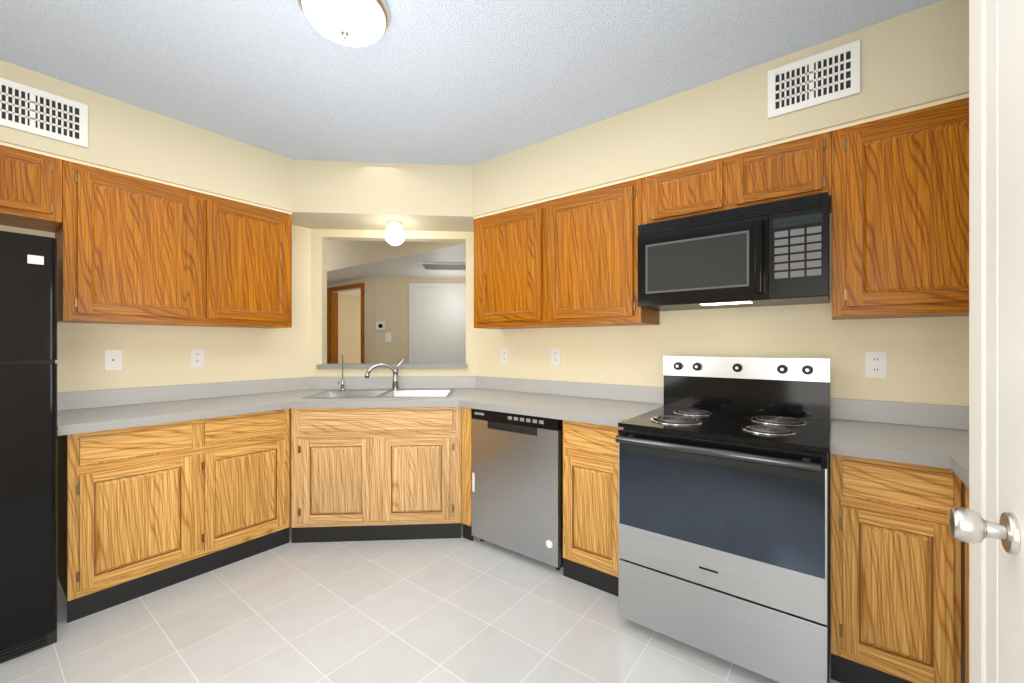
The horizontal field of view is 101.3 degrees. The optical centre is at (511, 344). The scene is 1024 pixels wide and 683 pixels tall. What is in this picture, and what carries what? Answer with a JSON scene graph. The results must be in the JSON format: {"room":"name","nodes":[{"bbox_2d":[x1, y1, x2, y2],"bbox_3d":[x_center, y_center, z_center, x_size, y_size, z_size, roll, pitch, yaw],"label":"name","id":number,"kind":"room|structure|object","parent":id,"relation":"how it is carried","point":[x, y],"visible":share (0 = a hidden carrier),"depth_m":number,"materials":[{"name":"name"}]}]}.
{"room":"kitchen","nodes":[
{"label":"kitchen","id":0,"kind":"room"},
{"bbox_2d":[0,225,310,577],"bbox_3d":[-2.588,-0.015,2.220,0.110,2.570,3.032,0,0,37],"label":"wall","id":1,"kind":"structure","parent":0,"point":[155,355],"depth_m":2.74,"materials":[{"name":"beige paint"}]},
{"bbox_2d":[0,145,61,231],"bbox_3d":[-2.593,-0.767,1.848,0.327,0.325,0.815,0,0,37],"label":"upper cabinet","id":2,"kind":"object","parent":1,"relation":"attached to","point":[30,190],"visible":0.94,"depth_m":2.00,"materials":[{"name":"brown wood"}]},
{"bbox_2d":[104,350,121,370],"bbox_3d":[-2.332,0.091,2.456,0.008,0.120,0.075,0,0,37],"label":"electrical outlet","id":3,"kind":"object","parent":1,"relation":"attached to","point":[112,359],"visible":1,"depth_m":2.45,"materials":[{"name":"white plastic"}]},
{"bbox_2d":[55,160,291,328],"bbox_3d":[-2.006,-0.525,2.613,0.327,0.810,1.109,0,0,37],"label":"upper cabinet","id":4,"kind":"object","parent":1,"relation":"attached to","point":[131,250],"visible":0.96,"depth_m":2.40,"materials":[{"name":"brown wood"}]},
{"bbox_2d":[0,141,291,214],"bbox_3d":[-2.139,-0.924,2.200,0.004,0.014,1.926,0,0,37],"label":"trim","id":5,"kind":"structure","parent":4,"relation":"attached to","point":[1,143],"depth_m":2.28,"materials":[{"name":"beige wood"}]},
{"bbox_2d":[190,349,203,366],"bbox_3d":[-2.083,0.089,2.780,0.008,0.120,0.075,0,0,37],"label":"electrical outlet","id":6,"kind":"object","parent":1,"relation":"attached to","point":[196,357],"visible":1,"depth_m":2.78,"materials":[{"name":"white plastic"}]},
{"bbox_2d":[327,277,373,362],"bbox_3d":[-2.653,-0.015,6.227,2.090,2.570,0.110,0,0,37],"label":"wall","id":7,"kind":"structure","parent":0,"point":[349,327],"depth_m":5.75,"materials":[{"name":"beige paint"}]},
{"bbox_2d":[311,229,476,376],"bbox_3d":[-0.961,-0.015,3.488,1.493,2.570,0.110,0,0,-4],"label":"wall","id":8,"kind":"structure","parent":0,"point":[320,238],"depth_m":3.44,"materials":[{"name":"beige paint"}]},
{"bbox_2d":[57,376,663,410],"bbox_3d":[-0.776,0.309,2.377,2.567,0.099,2.326,0,0,37],"label":"backsplash","id":9,"kind":"structure","parent":8,"relation":"attached to","point":[73,400],"depth_m":2.91,"materials":[{"name":"laminate"}]},
{"bbox_2d":[316,363,467,368],"bbox_3d":[-0.970,0.177,3.484,1.203,0.035,0.175,0,0,-4],"label":"window sill","id":10,"kind":"structure","parent":8,"relation":"on","point":[394,365],"depth_m":3.41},
{"bbox_2d":[327,240,465,295],"bbox_3d":[-0.806,-1.094,6.587,4.602,0.408,4.090,0,0,37],"label":"ceiling","id":11,"kind":"structure","parent":0,"point":[350,260],"depth_m":4.73,"materials":[{"name":"white paint"}]},
{"bbox_2d":[419,263,465,269],"bbox_3d":[-0.724,-0.880,4.751,0.600,0.016,0.360,0,0,-4],"label":"ceiling vent","id":12,"kind":"object","parent":11,"relation":"in","point":[443,266],"visible":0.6,"depth_m":4.70,"materials":[{"name":"white metal"}]},
{"bbox_2d":[374,278,465,362],"bbox_3d":[-0.404,-0.015,5.730,3.000,2.570,0.110,0,0,-4],"label":"wall","id":13,"kind":"structure","parent":0,"point":[391,302],"depth_m":5.60,"materials":[{"name":"beige paint"}]},
{"bbox_2d":[376,322,391,341],"bbox_3d":[-1.703,-0.165,5.573,0.198,0.263,0.030,0,0,-4],"label":"switch plate","id":14,"kind":"object","parent":13,"relation":"attached to","point":[382,326],"visible":0.98,"depth_m":5.57,"materials":[{"name":"white plastic"}]},
{"bbox_2d":[409,283,465,362],"bbox_3d":[-0.909,0.223,5.611,0.920,2.085,0.058,0,0,-4],"label":"door","id":15,"kind":"structure","parent":13,"relation":"in","point":[437,322],"depth_m":5.62,"materials":[{"name":"white paint"}]},
{"bbox_2d":[0,0,942,165],"bbox_3d":[-0.907,-1.325,4.074,8.700,0.050,8.200,0,0,37],"label":"ceiling","id":16,"kind":"structure","parent":0,"point":[455,82],"depth_m":1.92,"materials":[{"name":"white paint"}]},
{"bbox_2d":[297,0,389,46],"bbox_3d":[-0.641,-1.238,1.613,0.336,0.124,0.336,0,0,37],"label":"dome ceiling light","id":17,"kind":"object","parent":16,"relation":"attached to","point":[356,23],"visible":1,"depth_m":1.58,"materials":[{"name":"white glass"}]},
{"bbox_2d":[0,522,964,682],"bbox_3d":[-0.907,1.295,4.074,8.700,0.050,8.200,0,0,37],"label":"floor","id":18,"kind":"structure","parent":0,"point":[458,610],"depth_m":1.87,"materials":[{"name":"tile"}]},
{"bbox_2d":[0,231,56,663],"bbox_3d":[-2.412,0.411,1.678,0.770,1.718,0.755,0,0,37],"label":"refrigerator","id":19,"kind":"object","parent":18,"relation":"on","point":[28,444],"visible":1,"depth_m":1.71,"materials":[{"name":"black metal"}]},
{"bbox_2d":[57,409,288,622],"bbox_3d":[-1.945,0.837,2.471,0.597,0.866,0.982,0,0,37],"label":"base cabinet","id":20,"kind":"object","parent":18,"relation":"on","point":[144,510],"visible":0.9,"depth_m":2.18,"materials":[{"name":"brown wood"}]},
{"bbox_2d":[289,408,316,542],"bbox_3d":[-1.650,0.837,2.872,0.433,0.866,0.379,0,0,-4],"label":"base cabinet","id":21,"kind":"object","parent":18,"relation":"on","point":[302,421],"depth_m":2.68,"materials":[{"name":"brown wood"}]},
{"bbox_2d":[57,389,380,435],"bbox_3d":[-1.735,0.382,2.704,0.649,0.043,1.680,0,0,37],"label":"countertop","id":22,"kind":"structure","parent":21,"relation":"on","point":[76,421],"depth_m":2.31,"materials":[{"name":"laminate"}]},
{"bbox_2d":[289,388,663,426],"bbox_3d":[-0.474,0.382,2.770,2.569,0.043,1.337,0,0,37],"label":"countertop","id":23,"kind":"structure","parent":21,"relation":"on","point":[607,412],"depth_m":2.65,"materials":[{"name":"laminate"}]},
{"bbox_2d":[337,354,405,390],"bbox_3d":[-1.098,0.214,3.252,0.516,0.284,0.129,0,0,-4],"label":"faucet","id":24,"kind":"object","parent":23,"relation":"on","point":[395,382],"depth_m":3.26,"materials":[{"name":"silver metal"}]},
{"bbox_2d":[303,354,454,397],"bbox_3d":[-0.930,0.304,3.079,0.980,0.465,0.500,0,0,-4],"label":"sink","id":25,"kind":"object","parent":23,"relation":"in","point":[395,391],"visible":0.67,"depth_m":3.25,"materials":[{"name":"metal"}]},
{"bbox_2d":[457,407,472,540],"bbox_3d":[-0.151,0.837,2.961,0.387,0.866,0.507,0,0,-4],"label":"base cabinet","id":26,"kind":"object","parent":18,"relation":"on","point":[464,415],"depth_m":2.73,"materials":[{"name":"brown wood"}]},
{"bbox_2d":[472,409,562,569],"bbox_3d":[0.166,0.838,2.720,0.644,0.864,0.582,0,0,37],"label":"dishwasher","id":27,"kind":"object","parent":18,"relation":"on","point":[517,483],"visible":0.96,"depth_m":2.46,"materials":[{"name":"silver metal"}]},
{"bbox_2d":[563,420,622,596],"bbox_3d":[0.609,0.837,2.404,0.403,0.866,0.597,0,0,37],"label":"base cabinet","id":28,"kind":"object","parent":18,"relation":"on","point":[590,505],"visible":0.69,"depth_m":2.19,"materials":[{"name":"brown wood"}]},
{"bbox_2d":[615,356,830,682],"bbox_3d":[0.973,0.667,1.917,0.764,1.205,0.784,0,0,37],"label":"range","id":29,"kind":"object","parent":18,"relation":"on","point":[723,507],"visible":1,"depth_m":1.67,"materials":[{"name":"silver metal"}]},
{"bbox_2d":[831,454,960,682],"bbox_3d":[1.514,0.837,1.709,0.341,0.866,0.597,0,0,37],"label":"base cabinet","id":30,"kind":"object","parent":18,"relation":"on","point":[895,581],"visible":0.96,"depth_m":1.47,"materials":[{"name":"brown wood"}]},
{"bbox_2d":[961,481,968,682],"bbox_3d":[1.739,0.837,1.229,0.597,0.866,1.066,0,0,37],"label":"base cabinet","id":31,"kind":"object","parent":18,"relation":"on","point":[965,590],"visible":0.1,"depth_m":1.34,"materials":[{"name":"brown wood"}]},
{"bbox_2d":[830,418,968,487],"bbox_3d":[1.620,0.382,1.327,0.979,0.043,1.077,0,0,37],"label":"countertop","id":32,"kind":"structure","parent":31,"relation":"on","point":[932,446],"depth_m":1.53,"materials":[{"name":"laminate"}]},
{"bbox_2d":[0,0,968,231],"bbox_3d":[-0.530,-1.116,1.264,4.320,0.368,3.800,0,0,37],"label":"soffit","id":33,"kind":"structure","parent":0,"point":[917,57],"depth_m":2.32,"materials":[{"name":"beige paint"}]},
{"bbox_2d":[0,77,87,147],"bbox_3d":[-2.272,-1.108,1.990,0.011,0.215,0.370,0,0,37],"label":"air vent","id":34,"kind":"object","parent":33,"relation":"attached to","point":[28,109],"visible":1,"depth_m":2.02,"materials":[{"name":"white metal"}]},
{"bbox_2d":[385,220,404,245],"bbox_3d":[-0.893,-0.844,3.201,0.150,0.175,0.150,0,0,37],"label":"globe ceiling light","id":35,"kind":"object","parent":33,"relation":"attached to","point":[394,234],"visible":1,"depth_m":3.15,"materials":[{"name":"white glass"}]},
{"bbox_2d":[768,40,859,118],"bbox_3d":[1.303,-1.144,1.828,0.326,0.215,0.011,0,0,37],"label":"air vent","id":36,"kind":"object","parent":33,"relation":"attached to","point":[823,77],"visible":1,"depth_m":1.82,"materials":[{"name":"white metal"}]},
{"bbox_2d":[477,213,968,603],"bbox_3d":[1.101,-0.015,2.476,3.428,2.570,0.110,0,0,37],"label":"wall","id":37,"kind":"structure","parent":0,"point":[927,360],"depth_m":2.22,"materials":[{"name":"beige paint"}]},
{"bbox_2d":[501,348,508,363],"bbox_3d":[-0.058,0.090,3.290,0.075,0.120,0.008,0,0,37],"label":"electrical outlet","id":38,"kind":"object","parent":37,"relation":"attached to","point":[504,355],"visible":1,"depth_m":3.28,"materials":[{"name":"white plastic"}]},
{"bbox_2d":[551,349,559,365],"bbox_3d":[0.312,0.090,3.006,0.075,0.120,0.008,0,0,37],"label":"electrical outlet","id":39,"kind":"object","parent":37,"relation":"attached to","point":[555,356],"visible":1,"depth_m":3.00,"materials":[{"name":"white plastic"}]},
{"bbox_2d":[474,178,659,328],"bbox_3d":[0.303,-0.525,2.808,1.250,0.810,0.327,0,0,37],"label":"upper cabinet","id":40,"kind":"object","parent":37,"relation":"attached to","point":[568,261],"visible":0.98,"depth_m":2.60,"materials":[{"name":"brown wood"}]},
{"bbox_2d":[473,93,968,218],"bbox_3d":[0.768,-0.924,2.268,2.646,0.014,0.003,0,0,37],"label":"trim","id":41,"kind":"structure","parent":40,"relation":"attached to","point":[939,102],"depth_m":1.95,"materials":[{"name":"beige wood"}]},
{"bbox_2d":[642,131,831,224],"bbox_3d":[1.131,-0.786,2.173,0.832,0.288,0.327,0,0,37],"label":"upper cabinet","id":42,"kind":"object","parent":37,"relation":"attached to","point":[793,169],"visible":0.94,"depth_m":2.00,"materials":[{"name":"brown wood"}]},
{"bbox_2d":[638,192,828,310],"bbox_3d":[1.100,-0.419,2.134,0.815,0.438,0.426,0,0,37],"label":"over-the-range microwave","id":43,"kind":"object","parent":42,"relation":"attached to","point":[774,253],"visible":1,"depth_m":1.96,"materials":[{"name":"black"}]},
{"bbox_2d":[865,352,886,377],"bbox_3d":[1.690,0.095,1.949,0.075,0.120,0.008,0,0,37],"label":"electrical outlet","id":44,"kind":"object","parent":37,"relation":"attached to","point":[875,364],"visible":1,"depth_m":1.95,"materials":[{"name":"white plastic"}]},
{"bbox_2d":[831,398,968,429],"bbox_3d":[1.941,0.309,1.746,0.976,0.099,0.019,0,0,37],"label":"backsplash","id":45,"kind":"structure","parent":37,"relation":"attached to","point":[932,415],"depth_m":1.88,"materials":[{"name":"laminate"}]},
{"bbox_2d":[832,97,968,319],"bbox_3d":[1.684,-0.525,1.748,0.560,0.810,0.327,0,0,37],"label":"upper cabinet","id":46,"kind":"object","parent":37,"relation":"attached to","point":[900,215],"visible":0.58,"depth_m":1.66,"materials":[{"name":"brown wood"}]},
{"bbox_2d":[969,0,985,682],"bbox_3d":[0.334,-0.015,-0.082,0.110,2.570,2.717,0,0,37],"label":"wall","id":47,"kind":"structure","parent":0,"point":[977,327],"depth_m":0.88,"materials":[{"name":"beige paint"}]},
{"bbox_2d":[949,0,1023,682],"bbox_3d":[0.719,0.143,0.537,0.124,2.237,0.839,0,0,37],"label":"entry door","id":48,"kind":"structure","parent":47,"relation":"in","point":[967,525],"depth_m":0.79,"materials":[{"name":"white paint"}]},
{"bbox_2d":[986,0,997,682],"bbox_3d":[1.058,0.145,0.859,0.106,2.250,0.079,0,0,37],"label":"door frame","id":49,"kind":"structure","parent":47,"relation":"attached to","point":[992,333],"depth_m":0.88,"materials":[{"name":"white paint"}]},
{"bbox_3d":[-0.729,-0.015,6.597,4.712,2.570,4.200,0,0,37],"label":"wall","id":50,"kind":"structure","parent":0,"visible":0},
{"bbox_2d":[327,283,363,363],"bbox_3d":[-2.321,0.220,5.961,0.920,2.100,0.128,0,0,37],"label":"door frame","id":51,"kind":"structure","parent":50,"relation":"attached to","point":[332,326],"depth_m":6.17,"materials":[{"name":"brown wood"}]}
]}

